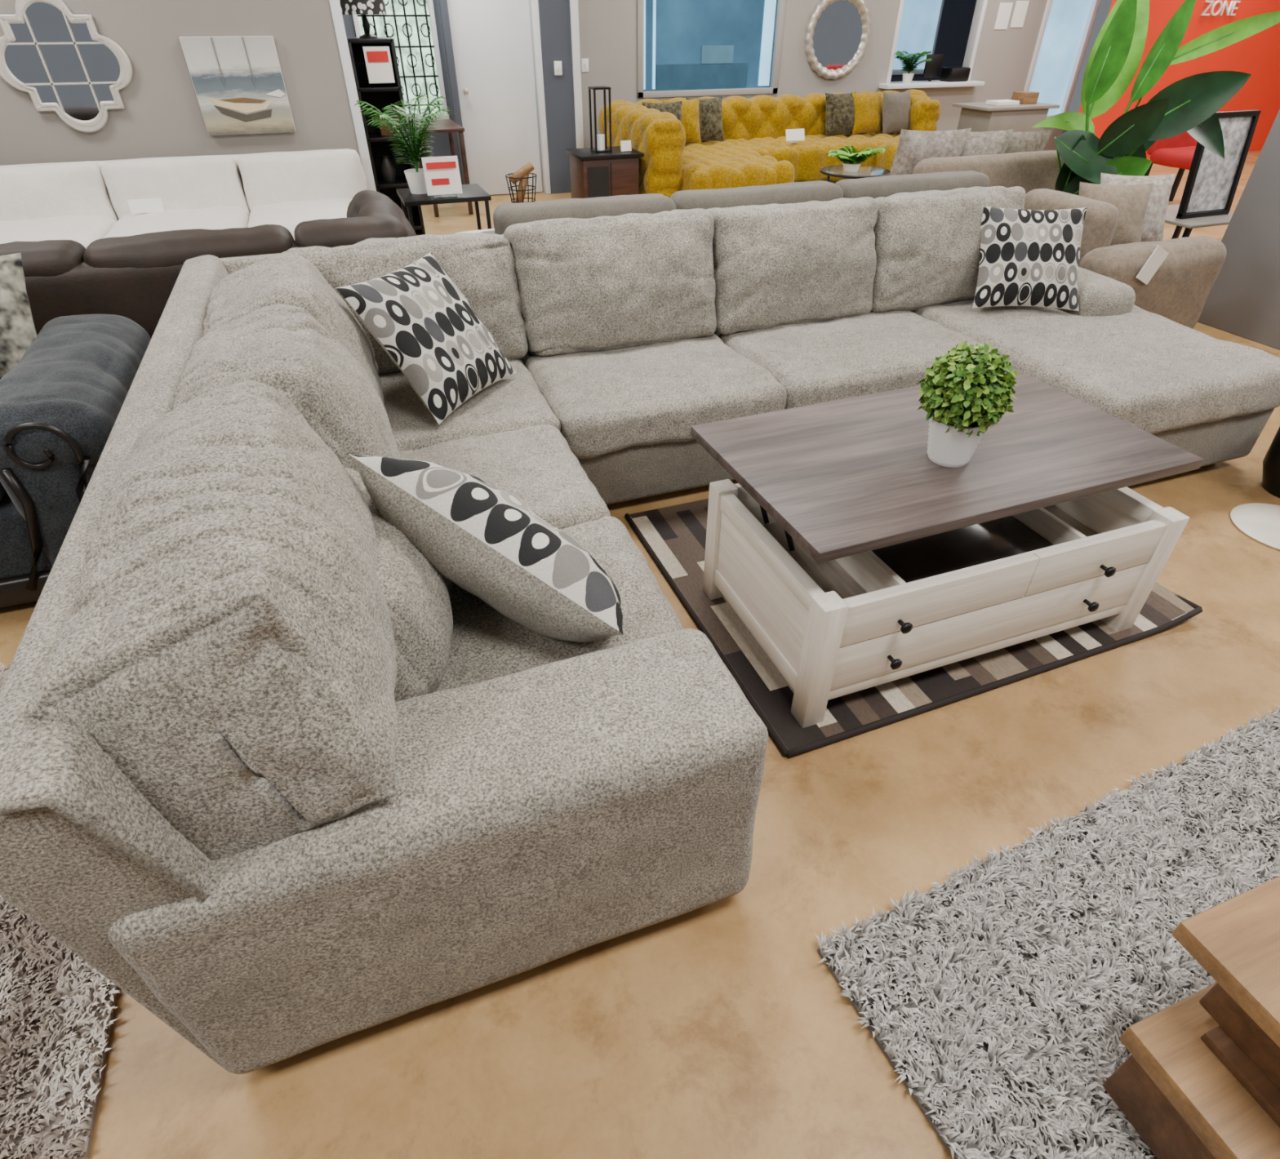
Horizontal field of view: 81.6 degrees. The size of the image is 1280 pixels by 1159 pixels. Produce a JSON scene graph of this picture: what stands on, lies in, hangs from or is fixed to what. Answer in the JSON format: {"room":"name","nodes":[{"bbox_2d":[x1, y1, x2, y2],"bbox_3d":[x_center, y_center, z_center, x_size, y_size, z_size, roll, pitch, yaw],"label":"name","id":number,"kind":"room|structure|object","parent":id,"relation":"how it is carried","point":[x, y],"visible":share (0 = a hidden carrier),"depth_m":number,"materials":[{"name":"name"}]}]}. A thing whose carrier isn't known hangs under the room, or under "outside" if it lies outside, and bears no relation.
{"room":"store","nodes":[
{"label":"store","id":0,"kind":"room"},
{"bbox_2d":[0,0,361,165],"bbox_3d":[-5.156,-3.340,4.508,6.270,3.050,0.120,-13,39,-16],"label":"wall","id":1,"kind":"structure","parent":0,"point":[162,116],"depth_m":5.22,"materials":[{"name":"beige paint"}]},
{"bbox_2d":[0,0,132,133],"bbox_3d":[-3.837,-3.433,4.936,0.790,0.790,0.040,-13,39,-16],"label":"mirror","id":2,"kind":"object","parent":1,"relation":"attached to","point":[56,55],"visible":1,"depth_m":4.93,"materials":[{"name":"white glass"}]},
{"bbox_2d":[178,35,295,135],"bbox_3d":[-2.863,-3.532,5.313,0.595,0.580,0.048,-13,39,-16],"label":"painting","id":3,"kind":"object","parent":1,"relation":"attached to","point":[238,82],"visible":1,"depth_m":5.29,"materials":[{"name":"fabric"}]},
{"bbox_2d":[328,0,376,191],"bbox_3d":[-2.188,-4.014,5.393,0.070,3.050,0.155,-13,39,-16],"label":"trim","id":4,"kind":"structure","parent":1,"relation":"attached to","point":[335,5],"depth_m":5.57,"materials":[{"name":"white paint"}]},
{"bbox_2d":[342,0,460,174],"bbox_3d":[-5.275,-5.635,7.521,8.700,3.050,0.100,-13,39,-16],"label":"wall","id":5,"kind":"structure","parent":0,"point":[435,2],"depth_m":8.77,"materials":[{"name":"grey paint"}]},
{"bbox_2d":[357,0,441,114],"bbox_3d":[-2.751,-6.253,8.291,0.800,1.900,0.020,-13,39,-16],"label":"pane","id":6,"kind":"object","parent":5,"relation":"attached to","point":[398,8],"visible":0.33,"depth_m":8.47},
{"bbox_2d":[426,0,447,113],"bbox_3d":[-2.334,-6.276,8.362,0.050,1.950,0.100,-13,39,-16],"label":"frame","id":7,"kind":"object","parent":5,"relation":"attached to","point":[430,4],"visible":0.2,"depth_m":8.49,"materials":[{"name":"white paint"}]},
{"bbox_2d":[404,168,426,194],"bbox_3d":[-1.581,-2.845,5.303,0.180,0.140,0.180,-13,39,-16],"label":"pot","id":8,"kind":"object","parent":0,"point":[415,179],"depth_m":5.25,"materials":[{"name":"white ceramic"}]},
{"bbox_2d":[537,0,576,194],"bbox_3d":[-0.869,-5.605,7.481,0.320,3.050,0.120,-13,39,-16],"label":"wall","id":9,"kind":"structure","parent":0,"point":[554,15],"depth_m":7.77,"materials":[{"name":"grey paint"}]},
{"bbox_2d":[528,0,551,194],"bbox_3d":[-1.056,-5.230,7.732,0.050,2.150,0.200,-13,39,-16],"label":"door frame","id":10,"kind":"structure","parent":9,"relation":"attached to","point":[533,4],"depth_m":7.77,"materials":[{"name":"white paint"}]},
{"bbox_2d":[0,129,1279,1158],"bbox_3d":[3.020,-2.445,5.932,22.000,0.100,15.500,-13,39,-16],"label":"floor","id":11,"kind":"structure","parent":0,"point":[719,1029],"depth_m":1.53,"materials":[{"name":"concrete"}]},
{"bbox_2d":[0,662,119,1158],"bbox_3d":[-1.893,0.922,1.398,1.693,0.035,2.114,-13,39,-16],"label":"shag rug","id":12,"kind":"object","parent":11,"relation":"on","point":[57,1011],"visible":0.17,"depth_m":1.43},
{"bbox_2d":[0,314,151,608],"bbox_3d":[-2.925,-0.321,2.426,2.417,0.771,1.068,-13,39,-16],"label":"sofa","id":13,"kind":"object","parent":11,"relation":"on","point":[60,406],"visible":0.67,"depth_m":2.34,"materials":[{"name":"fabric"}]},
{"bbox_2d":[0,253,36,379],"bbox_3d":[-2.357,-0.903,2.605,0.440,0.404,0.238,-5,38,-7],"label":"floral pillow","id":14,"kind":"object","parent":13,"relation":"on","point":[18,332],"visible":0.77,"depth_m":2.58,"materials":[{"name":"fabric"}]},
{"bbox_2d":[0,148,367,248],"bbox_3d":[-4.074,-2.205,4.854,4.513,0.826,1.182,-13,39,-16],"label":"sofa","id":15,"kind":"object","parent":11,"relation":"on","point":[82,202],"visible":0.59,"depth_m":5.06,"materials":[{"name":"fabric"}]},
{"bbox_2d":[127,197,164,213],"bbox_3d":[-3.356,-2.536,5.046,0.200,0.100,0.051,-13,39,-16],"label":"price card","id":16,"kind":"object","parent":15,"relation":"on","point":[144,206],"visible":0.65,"depth_m":5.03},
{"bbox_2d":[0,190,416,337],"bbox_3d":[-2.535,-1.238,3.540,3.016,0.880,1.224,-13,39,-16],"label":"leather sofa","id":17,"kind":"object","parent":11,"relation":"on","point":[134,277],"visible":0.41,"depth_m":3.04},
{"bbox_2d":[346,37,425,235],"bbox_3d":[-2.184,-3.778,6.404,0.360,1.450,0.438,-13,39,-16],"label":"bookcase","id":18,"kind":"object","parent":11,"relation":"on","point":[374,61],"visible":0.63,"depth_m":6.29,"materials":[{"name":"wood"}]},
{"bbox_2d":[339,0,386,38],"bbox_3d":[-2.177,-4.482,5.843,0.340,0.350,0.340,-13,39,-16],"label":"table lamp","id":19,"kind":"object","parent":18,"relation":"on","point":[364,7],"visible":0.99,"depth_m":5.73,"materials":[{"name":"black metal"}]},
{"bbox_2d":[379,154,395,182],"bbox_3d":[-2.211,-3.597,6.488,0.140,0.200,0.140,-13,39,-16],"label":"vase","id":20,"kind":"object","parent":18,"relation":"on","point":[388,171],"depth_m":6.45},
{"bbox_2d":[377,116,399,136],"bbox_3d":[-2.153,-3.889,6.359,0.160,0.120,0.200,-13,39,-16],"label":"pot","id":21,"kind":"object","parent":18,"relation":"on","point":[380,134],"depth_m":6.30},
{"bbox_2d":[413,119,473,217],"bbox_3d":[-1.981,-4.141,7.457,0.400,0.750,0.800,-13,39,-16],"label":"side table","id":22,"kind":"object","parent":11,"relation":"on","point":[449,126],"visible":0.57,"depth_m":7.20,"materials":[{"name":"brown wood"}]},
{"bbox_2d":[396,183,491,231],"bbox_3d":[-1.425,-2.565,5.529,0.600,0.580,0.510,-13,39,-16],"label":"side table","id":23,"kind":"object","parent":11,"relation":"on","point":[474,193],"visible":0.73,"depth_m":5.25,"materials":[{"name":"wood"}]},
{"bbox_2d":[353,93,455,194],"bbox_3d":[-1.588,-3.019,5.146,0.659,0.606,0.723,-13,39,-16],"label":"potted palm","id":24,"kind":"object","parent":23,"relation":"on","point":[415,179],"visible":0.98,"depth_m":5.12,"materials":[{"name":"green plant"}]},
{"bbox_2d":[421,155,462,198],"bbox_3d":[-1.370,-2.789,5.138,0.240,0.250,0.078,-13,39,-16],"label":"sign holder","id":25,"kind":"object","parent":23,"relation":"on","point":[442,174],"visible":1,"depth_m":5.12,"materials":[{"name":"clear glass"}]},
{"bbox_2d":[437,0,465,184],"bbox_3d":[-1.900,-5.059,7.507,0.070,2.150,0.140,-13,39,-16],"label":"door frame","id":26,"kind":"structure","parent":11,"relation":"on","point":[442,4],"depth_m":7.42,"materials":[{"name":"grey paint"}]},
{"bbox_2d":[446,0,542,195],"bbox_3d":[-1.487,-5.143,7.650,0.800,2.090,0.040,-11,39,-14],"label":"door","id":27,"kind":"structure","parent":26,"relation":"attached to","point":[491,39],"depth_m":7.67,"materials":[{"name":"white paint"}]},
{"bbox_2d":[505,161,537,203],"bbox_3d":[-1.169,-3.885,7.362,0.310,0.448,0.310,-13,39,-16],"label":"wire basket","id":28,"kind":"object","parent":11,"relation":"on","point":[522,175],"visible":0.69,"depth_m":7.30,"materials":[{"name":"black metal"}]},
{"bbox_2d":[564,146,644,198],"bbox_3d":[-0.336,-3.754,7.082,0.610,0.590,0.510,-13,39,-16],"label":"console","id":29,"kind":"object","parent":11,"relation":"on","point":[615,173],"visible":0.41,"depth_m":6.84,"materials":[{"name":"brown wood"}]},
{"bbox_2d":[587,86,612,153],"bbox_3d":[-0.360,-4.166,6.723,0.160,0.500,0.160,-13,39,-16],"label":"candle lantern","id":30,"kind":"object","parent":29,"relation":"on","point":[602,147],"visible":1,"depth_m":6.74,"materials":[{"name":"black metal"}]},
{"bbox_2d":[0,186,1279,1074],"bbox_3d":[0.640,-0.654,2.667,4.180,1.008,2.809,-13,39,-16],"label":"sectional sofa","id":31,"kind":"object","parent":11,"relation":"on","point":[288,784],"visible":0.91,"depth_m":1.36,"materials":[{"name":"fabric"}]},
{"bbox_2d":[26,380,399,860],"bbox_3d":[-0.722,-0.004,1.388,0.457,0.493,0.974,-13,39,-16],"label":"cushion","id":32,"kind":"object","parent":31,"relation":"on","point":[220,677],"depth_m":1.09,"materials":[{"name":"fabric"}]},
{"bbox_2d":[173,303,401,471],"bbox_3d":[-0.938,-0.402,2.042,0.505,0.592,0.685,-13,39,-16],"label":"cushion","id":33,"kind":"object","parent":31,"relation":"on","point":[285,348],"depth_m":1.81,"materials":[{"name":"fabric"}]},
{"bbox_2d":[203,253,384,404],"bbox_3d":[-1.161,-0.756,2.514,0.500,0.580,0.649,-13,39,-16],"label":"cushion","id":34,"kind":"object","parent":31,"relation":"on","point":[309,282],"depth_m":2.35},
{"bbox_2d":[344,467,453,702],"bbox_3d":[-0.651,0.028,1.636,0.430,0.388,0.654,-13,39,-16],"label":"cushion","id":35,"kind":"object","parent":31,"relation":"on","point":[413,601],"depth_m":1.47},
{"bbox_2d":[280,232,528,374],"bbox_3d":[-0.914,-1.079,2.942,0.874,0.529,0.406,-13,39,-16],"label":"cushion","id":36,"kind":"object","parent":31,"relation":"on","point":[490,271],"depth_m":2.83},
{"bbox_2d":[336,252,516,424],"bbox_3d":[-0.726,-0.867,2.623,0.335,0.412,0.500,15,40,19],"label":"throw pillow","id":37,"kind":"object","parent":31,"relation":"on","point":[415,312],"visible":1,"depth_m":2.52,"materials":[{"name":"fabric"}]},
{"bbox_2d":[378,359,560,450],"bbox_3d":[-0.764,-0.610,2.819,0.820,0.225,0.696,-13,39,-16],"label":"seat cushion","id":38,"kind":"object","parent":31,"relation":"on","point":[522,399],"depth_m":2.66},
{"bbox_2d":[348,453,623,642],"bbox_3d":[-0.314,-0.058,1.726,0.740,0.581,0.357,13,39,17],"label":"throw pillow","id":39,"kind":"object","parent":31,"relation":"on","point":[476,534],"visible":0.94,"depth_m":1.53,"materials":[{"name":"fabric"}]},
{"bbox_2d":[398,424,610,529],"bbox_3d":[-0.546,-0.230,2.319,0.795,0.224,0.659,-13,39,-16],"label":"seat cushion","id":40,"kind":"object","parent":31,"relation":"on","point":[535,464],"depth_m":2.33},
{"bbox_2d":[433,516,684,693],"bbox_3d":[-0.308,0.143,1.832,0.798,0.217,0.685,-13,39,-16],"label":"seat cushion","id":41,"kind":"object","parent":31,"relation":"on","point":[486,644],"depth_m":1.73,"materials":[{"name":"fabric"}]},
{"bbox_2d":[503,208,716,356],"bbox_3d":[-0.107,-1.257,3.154,0.867,0.553,0.405,-13,39,-16],"label":"cushion","id":42,"kind":"object","parent":31,"relation":"on","point":[626,283],"depth_m":3.00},
{"bbox_2d":[524,333,786,458],"bbox_3d":[0.041,-0.786,3.041,0.925,0.220,0.730,-13,39,-16],"label":"seat cushion","id":43,"kind":"object","parent":31,"relation":"on","point":[624,399],"depth_m":2.85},
{"bbox_2d":[706,196,877,334],"bbox_3d":[0.672,-1.430,3.386,0.827,0.538,0.398,-13,39,-16],"label":"cushion","id":44,"kind":"object","parent":31,"relation":"on","point":[777,268],"depth_m":3.23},
{"bbox_2d":[719,311,998,408],"bbox_3d":[0.938,-0.987,3.309,1.054,0.222,0.728,-13,39,-16],"label":"seat cushion","id":45,"kind":"object","parent":31,"relation":"on","point":[842,355],"depth_m":3.14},
{"bbox_2d":[870,186,1025,313],"bbox_3d":[1.445,-1.606,3.615,0.854,0.539,0.413,-13,39,-16],"label":"cushion","id":46,"kind":"object","parent":31,"relation":"on","point":[927,243],"depth_m":3.43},
{"bbox_2d":[972,206,1087,311],"bbox_3d":[1.808,-1.493,3.445,0.480,0.388,0.289,3,37,4],"label":"throw pillow","id":47,"kind":"object","parent":31,"relation":"on","point":[1028,257],"visible":1,"depth_m":3.39,"materials":[{"name":"fabric"}]},
{"bbox_2d":[911,298,1279,434],"bbox_3d":[2.011,-1.043,3.374,1.054,0.238,1.319,-13,39,-16],"label":"cushion","id":48,"kind":"object","parent":31,"relation":"on","point":[1156,374],"depth_m":3.03,"materials":[{"name":"fabric"}]},
{"bbox_2d":[480,170,989,235],"bbox_3d":[0.539,-1.888,4.391,2.911,0.882,1.003,-13,39,-16],"label":"sofa","id":49,"kind":"object","parent":11,"relation":"on","point":[506,215],"visible":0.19,"depth_m":3.81,"materials":[{"name":"fabric"}]},
{"bbox_2d":[493,193,675,235],"bbox_3d":[-0.265,-1.774,3.705,0.911,0.231,0.242,-13,39,-16],"label":"cushion","id":50,"kind":"object","parent":49,"relation":"on","point":[506,215],"depth_m":3.58,"materials":[{"name":"beige fabric"}]},
{"bbox_2d":[670,180,843,209],"bbox_3d":[0.624,-1.974,3.970,0.975,0.233,0.242,-13,39,-16],"label":"cushion","id":51,"kind":"object","parent":49,"relation":"on","point":[822,191],"depth_m":3.85,"materials":[{"name":"beige fabric"}]},
{"bbox_2d":[835,170,989,199],"bbox_3d":[1.542,-2.183,4.242,0.970,0.233,0.245,-13,39,-16],"label":"cushion","id":52,"kind":"object","parent":49,"relation":"on","point":[884,186],"depth_m":4.11,"materials":[{"name":"beige fabric"}]},
{"bbox_2d":[598,89,940,197],"bbox_3d":[1.797,-4.623,7.952,4.192,0.858,2.074,-13,39,-16],"label":"tufted sofa","id":53,"kind":"object","parent":11,"relation":"on","point":[755,150],"visible":0.48,"depth_m":7.85,"materials":[{"name":"yellow fabric"}]},
{"bbox_2d":[642,101,681,122],"bbox_3d":[0.238,-4.644,7.581,0.429,0.404,0.216,-13,39,-16],"label":"sofa cushion","id":54,"kind":"object","parent":53,"relation":"on","point":[674,108],"visible":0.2,"depth_m":7.49,"materials":[{"name":"fabric"}]},
{"bbox_2d":[662,97,701,143],"bbox_3d":[0.442,-4.832,7.829,0.425,0.405,0.210,-13,39,-16],"label":"sofa cushion","id":55,"kind":"object","parent":53,"relation":"on","point":[690,108],"visible":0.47,"depth_m":7.78,"materials":[{"name":"yellow fabric"}]},
{"bbox_2d":[686,96,724,143],"bbox_3d":[0.702,-4.930,7.957,0.420,0.405,0.208,-13,39,-16],"label":"sofa cushion","id":56,"kind":"object","parent":53,"relation":"on","point":[710,122],"visible":0.79,"depth_m":7.91,"materials":[{"name":"fabric"}]},
{"bbox_2d":[825,92,856,136],"bbox_3d":[2.288,-5.300,8.443,0.425,0.405,0.206,-13,39,-16],"label":"sofa cushion","id":57,"kind":"object","parent":53,"relation":"on","point":[840,108],"visible":1,"depth_m":8.38,"materials":[{"name":"fabric"}]},
{"bbox_2d":[852,91,880,134],"bbox_3d":[2.604,-5.359,8.520,0.429,0.406,0.211,-13,39,-16],"label":"sofa cushion","id":58,"kind":"object","parent":53,"relation":"on","point":[867,105],"visible":0.97,"depth_m":8.46,"materials":[{"name":"yellow fabric"}]},
{"bbox_2d":[882,90,910,133],"bbox_3d":[2.959,-5.389,8.560,0.420,0.407,0.200,-19,41,-23],"label":"sofa cushion","id":59,"kind":"object","parent":53,"relation":"on","point":[895,106],"visible":0.98,"depth_m":8.49,"materials":[{"name":"beige fabric"}]},
{"bbox_2d":[819,164,890,182],"bbox_3d":[1.915,-3.436,6.738,0.624,0.502,0.624,-13,39,-16],"label":"round glass table","id":60,"kind":"object","parent":11,"relation":"on","point":[836,171],"visible":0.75,"depth_m":6.52,"materials":[{"name":"black metal"}]},
{"bbox_2d":[826,145,884,171],"bbox_3d":[1.871,-3.693,6.511,0.502,0.183,0.452,-26,45,-30],"label":"aloe plant","id":61,"kind":"object","parent":60,"relation":"on","point":[851,161],"visible":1,"depth_m":6.47,"materials":[{"name":"green plant"}]},
{"bbox_2d":[624,498,1202,758],"bbox_3d":[0.900,-0.067,2.683,1.570,0.054,1.296,-13,39,-16],"label":"rug","id":62,"kind":"object","parent":11,"relation":"on","point":[674,536],"visible":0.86,"depth_m":2.31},
{"bbox_2d":[690,368,1204,728],"bbox_3d":[0.890,-0.152,2.348,1.281,0.597,0.812,-13,39,-16],"label":"coffee table","id":63,"kind":"object","parent":62,"relation":"on","point":[856,560],"visible":0.98,"depth_m":2.12,"materials":[{"name":"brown wood"}]},
{"bbox_2d":[871,515,1053,582],"bbox_3d":[0.928,-0.126,2.347,0.610,0.045,0.580,-13,39,-16],"label":"compartment","id":64,"kind":"object","parent":63,"relation":"on","point":[959,548],"depth_m":2.27,"materials":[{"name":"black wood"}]},
{"bbox_2d":[917,341,1018,467],"bbox_3d":[0.877,-0.481,2.011,0.249,0.334,0.254,-13,39,-16],"label":"potted topiary","id":65,"kind":"object","parent":63,"relation":"on","point":[965,391],"visible":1,"depth_m":1.93,"materials":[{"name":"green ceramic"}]},
{"bbox_2d":[912,150,1063,194],"bbox_3d":[2.333,-2.844,5.645,1.278,0.782,0.994,-13,39,-16],"label":"sofa","id":66,"kind":"object","parent":11,"relation":"on","point":[1029,171],"visible":0.17,"depth_m":5.12,"materials":[{"name":"fabric"}]},
{"bbox_2d":[888,128,971,175],"bbox_3d":[2.001,-2.924,5.225,0.500,0.453,0.263,-4,37,-5],"label":"floral cushion","id":67,"kind":"object","parent":66,"relation":"on","point":[913,147],"visible":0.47,"depth_m":5.06,"materials":[{"name":"grey fabric"}]},
{"bbox_2d":[959,128,1016,156],"bbox_3d":[2.372,-2.998,5.355,0.500,0.451,0.266,-7,38,-9],"label":"floral cushion","id":68,"kind":"object","parent":66,"relation":"on","point":[997,142],"visible":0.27,"depth_m":5.18,"materials":[{"name":"grey fabric"}]},
{"bbox_2d":[1004,128,1053,153],"bbox_3d":[2.733,-3.090,5.508,0.508,0.450,0.268,-13,39,-16],"label":"floral cushion","id":69,"kind":"object","parent":66,"relation":"on","point":[1030,141],"visible":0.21,"depth_m":5.33,"materials":[{"name":"grey fabric"}]},
{"bbox_2d":[951,91,1060,132],"bbox_3d":[4.165,-5.140,8.645,1.000,0.900,0.600,-13,39,-16],"label":"desk","id":70,"kind":"object","parent":11,"relation":"on","point":[1024,111],"visible":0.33,"depth_m":8.35,"materials":[{"name":"paint"}]},
{"bbox_2d":[815,704,1279,1158],"bbox_3d":[1.695,0.861,1.474,2.338,0.040,1.409,-16,40,-20],"label":"shag rug","id":71,"kind":"object","parent":11,"relation":"on","point":[1002,995],"visible":0.83,"depth_m":1.56,"materials":[{"name":"carpet"}]},
{"bbox_2d":[1102,875,1279,1158],"bbox_3d":[1.512,0.846,1.134,1.195,0.420,0.870,-13,39,-16],"label":"coffee table","id":72,"kind":"object","parent":71,"relation":"on","point":[1200,1079],"visible":1,"depth_m":1.18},
{"bbox_2d":[1024,188,1226,328],"bbox_3d":[2.736,-1.825,4.376,0.930,0.800,0.829,-13,39,-16],"label":"armchair","id":73,"kind":"object","parent":11,"relation":"on","point":[1179,290],"visible":0.44,"depth_m":4.04,"materials":[{"name":"fabric"}]},
{"bbox_2d":[1078,182,1154,245],"bbox_3d":[2.652,-2.021,4.188,0.400,0.372,0.222,3,37,4],"label":"pillow","id":74,"kind":"object","parent":73,"relation":"on","point":[1131,202],"visible":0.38,"depth_m":4.11,"materials":[{"name":"fabric"}]},
{"bbox_2d":[1100,173,1175,241],"bbox_3d":[2.902,-2.176,4.374,0.420,0.365,0.228,3,37,4],"label":"pillow","id":75,"kind":"object","parent":73,"relation":"on","point":[1155,215],"visible":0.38,"depth_m":4.31,"materials":[{"name":"grey fabric"}]},
{"bbox_2d":[1136,245,1168,284],"bbox_3d":[2.710,-1.665,3.926,0.172,0.201,0.012,-13,39,-16],"label":"tag","id":76,"kind":"object","parent":73,"relation":"hanging from","point":[1159,255],"visible":1,"depth_m":3.92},
{"bbox_2d":[1031,0,1279,195],"bbox_3d":[3.297,-2.790,4.776,1.485,1.851,0.528,3,37,3],"label":"plant","id":77,"kind":"object","parent":11,"relation":"on","point":[1190,104],"visible":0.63,"depth_m":4.57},
{"bbox_2d":[1144,131,1197,201],"bbox_3d":[5.569,-4.269,7.458,0.609,0.953,0.666,-13,39,-16],"label":"accent chair","id":78,"kind":"object","parent":11,"relation":"on","point":[1178,151],"visible":0.42,"depth_m":7.51,"materials":[{"name":"fabric"}]},
{"bbox_2d":[1164,204,1233,239],"bbox_3d":[3.921,-2.423,5.433,0.660,0.470,0.560,-13,39,-16],"label":"end table","id":79,"kind":"object","parent":11,"relation":"on","point":[1190,224],"visible":0.2,"depth_m":5.13,"materials":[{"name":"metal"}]},
{"bbox_2d":[1175,110,1261,219],"bbox_3d":[3.948,-2.830,5.068,0.460,0.620,0.123,-13,39,-16],"label":"art","id":80,"kind":"object","parent":79,"relation":"on","point":[1212,181],"visible":0.83,"depth_m":5.08,"materials":[{"name":"paper"}]},
{"bbox_2d":[1230,502,1279,551],"bbox_3d":[2.668,-0.430,2.693,0.669,0.620,0.379,3,37,4],"label":"pedestal side table","id":81,"kind":"object","parent":11,"relation":"on","point":[1260,522],"visible":1,"depth_m":2.91,"materials":[{"name":"beige metal"}]},
{"bbox_2d":[1262,426,1279,497],"bbox_3d":[2.744,-0.526,3.009,0.300,0.391,0.300,-13,39,-16],"label":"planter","id":82,"kind":"object","parent":11,"relation":"on","point":[1271,462],"visible":1,"depth_m":3.07,"materials":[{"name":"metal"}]},
{"bbox_2d":[577,0,1062,151],"bbox_3d":[2.617,-6.686,8.900,7.300,3.050,0.120,-13,39,-16],"label":"wall","id":83,"kind":"structure","parent":0,"point":[607,28],"depth_m":8.98,"materials":[{"name":"grey paint"}]},
{"bbox_2d":[569,0,583,148],"bbox_3d":[-0.744,-5.750,7.671,0.080,3.050,0.520,-13,39,-16],"label":"trim","id":84,"kind":"structure","parent":83,"relation":"attached to","point":[573,3],"depth_m":7.72,"materials":[{"name":"white paint"}]},
{"bbox_2d":[636,0,644,97],"bbox_3d":[-0.012,-6.153,8.044,0.070,1.560,0.120,-13,39,-16],"label":"frame","id":85,"kind":"object","parent":83,"relation":"attached to","point":[640,3],"visible":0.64,"depth_m":8.16,"materials":[{"name":"white paint"}]},
{"bbox_2d":[637,87,777,97],"bbox_3d":[0.798,-5.740,8.739,1.800,0.060,0.120,-13,39,-16],"label":"frame","id":86,"kind":"object","parent":83,"relation":"on","point":[683,93],"visible":0.76,"depth_m":8.68,"materials":[{"name":"grey paint"}]},
{"bbox_2d":[643,0,777,91],"bbox_3d":[0.796,-6.339,8.288,1.660,1.440,0.030,-13,39,-16],"label":"glass","id":87,"kind":"object","parent":83,"relation":"attached to","point":[682,27],"depth_m":8.41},
{"bbox_2d":[701,44,733,63],"bbox_3d":[0.892,-6.050,8.544,0.400,0.170,0.015,-13,39,-16],"label":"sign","id":88,"kind":"object","parent":87,"relation":"attached to","point":[723,54],"visible":1,"depth_m":8.54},
{"bbox_2d":[769,0,786,93],"bbox_3d":[1.608,-6.520,8.526,0.070,1.560,0.120,-13,39,-16],"label":"frame","id":89,"kind":"object","parent":83,"relation":"attached to","point":[781,4],"visible":0.64,"depth_m":8.67,"materials":[{"name":"white paint"}]},
{"bbox_2d":[804,0,871,79],"bbox_3d":[2.360,-6.467,8.819,0.871,0.871,0.060,-13,39,-16],"label":"round mirror","id":90,"kind":"object","parent":83,"relation":"attached to","point":[837,34],"visible":1,"depth_m":8.83,"materials":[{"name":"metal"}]},
{"bbox_2d":[878,0,987,88],"bbox_3d":[3.703,-6.999,9.138,1.500,1.540,0.430,-13,39,-16],"label":"window frame","id":91,"kind":"structure","parent":83,"relation":"on","point":[950,77],"depth_m":9.47,"materials":[{"name":"white paint"}]},
{"bbox_2d":[893,50,933,83],"bbox_3d":[3.392,-6.448,9.332,0.515,0.328,0.495,-13,39,-16],"label":"potted plant","id":92,"kind":"object","parent":91,"relation":"on","point":[907,60],"visible":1,"depth_m":9.28,"materials":[{"name":"green plant"}]},
{"bbox_2d":[922,53,943,81],"bbox_3d":[3.761,-6.578,9.534,0.250,0.290,0.040,-13,39,-16],"label":"monitor","id":93,"kind":"object","parent":91,"relation":"on","point":[932,68],"depth_m":9.51,"materials":[{"name":"black plastic"}]},
{"bbox_2d":[994,0,1029,29],"bbox_3d":[4.724,-7.177,9.429,0.450,0.290,0.006,-13,39,-16],"label":"papers","id":94,"kind":"object","parent":83,"relation":"attached to","point":[1021,6],"visible":1,"depth_m":9.43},
{"bbox_2d":[1023,0,1053,91],"bbox_3d":[5.233,-7.166,9.737,0.070,2.000,0.120,-13,39,-16],"label":"frame","id":95,"kind":"object","parent":83,"relation":"attached to","point":[1049,2],"visible":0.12,"depth_m":9.76,"materials":[{"name":"white paint"}]},
{"bbox_2d":[1028,0,1092,115],"bbox_3d":[5.602,-7.287,9.838,0.730,1.930,0.010,-13,39,-16],"label":"pane","id":96,"kind":"object","parent":83,"relation":"attached to","point":[1067,19],"visible":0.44,"depth_m":9.97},
{"bbox_2d":[1059,0,1100,113],"bbox_3d":[5.982,-7.336,9.960,0.070,2.000,0.120,-13,39,-16],"label":"frame","id":97,"kind":"object","parent":83,"relation":"attached to","point":[1095,5],"visible":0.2,"depth_m":10.07,"materials":[{"name":"white paint"}]},
{"bbox_2d":[890,0,976,81],"bbox_3d":[3.578,-8.417,11.173,4.500,3.050,0.100,-13,39,-16],"label":"wall","id":98,"kind":"structure","parent":0,"point":[957,15],"depth_m":11.63,"materials":[{"name":"blue paint"}]},
{"bbox_2d":[893,0,942,69],"bbox_3d":[4.002,-8.489,11.127,1.180,1.380,0.015,-13,39,-16],"label":"pane","id":99,"kind":"object","parent":98,"relation":"attached to","point":[919,18],"visible":0.44,"depth_m":11.30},
{"bbox_2d":[927,415,986,467],"bbox_3d":[0.875,-0.397,2.069,0.160,0.130,0.160,-13,39,-16],"label":"ribbed pot","id":100,"kind":"object","parent":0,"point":[953,445],"depth_m":2.02,"materials":[{"name":"white ceramic"}]},
{"bbox_2d":[1078,0,1279,159],"bbox_3d":[8.857,-7.517,9.992,6.650,3.050,0.120,-13,39,-16],"label":"wall","id":101,"kind":"structure","parent":0,"point":[1258,55],"depth_m":9.80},
{"bbox_2d":[1197,109,1279,350],"bbox_3d":[4.238,-2.605,3.544,0.780,3.050,1.470,-13,39,-16],"label":"wall","id":102,"kind":"structure","parent":0,"point":[1243,300],"depth_m":4.47,"materials":[{"name":"grey paint"}]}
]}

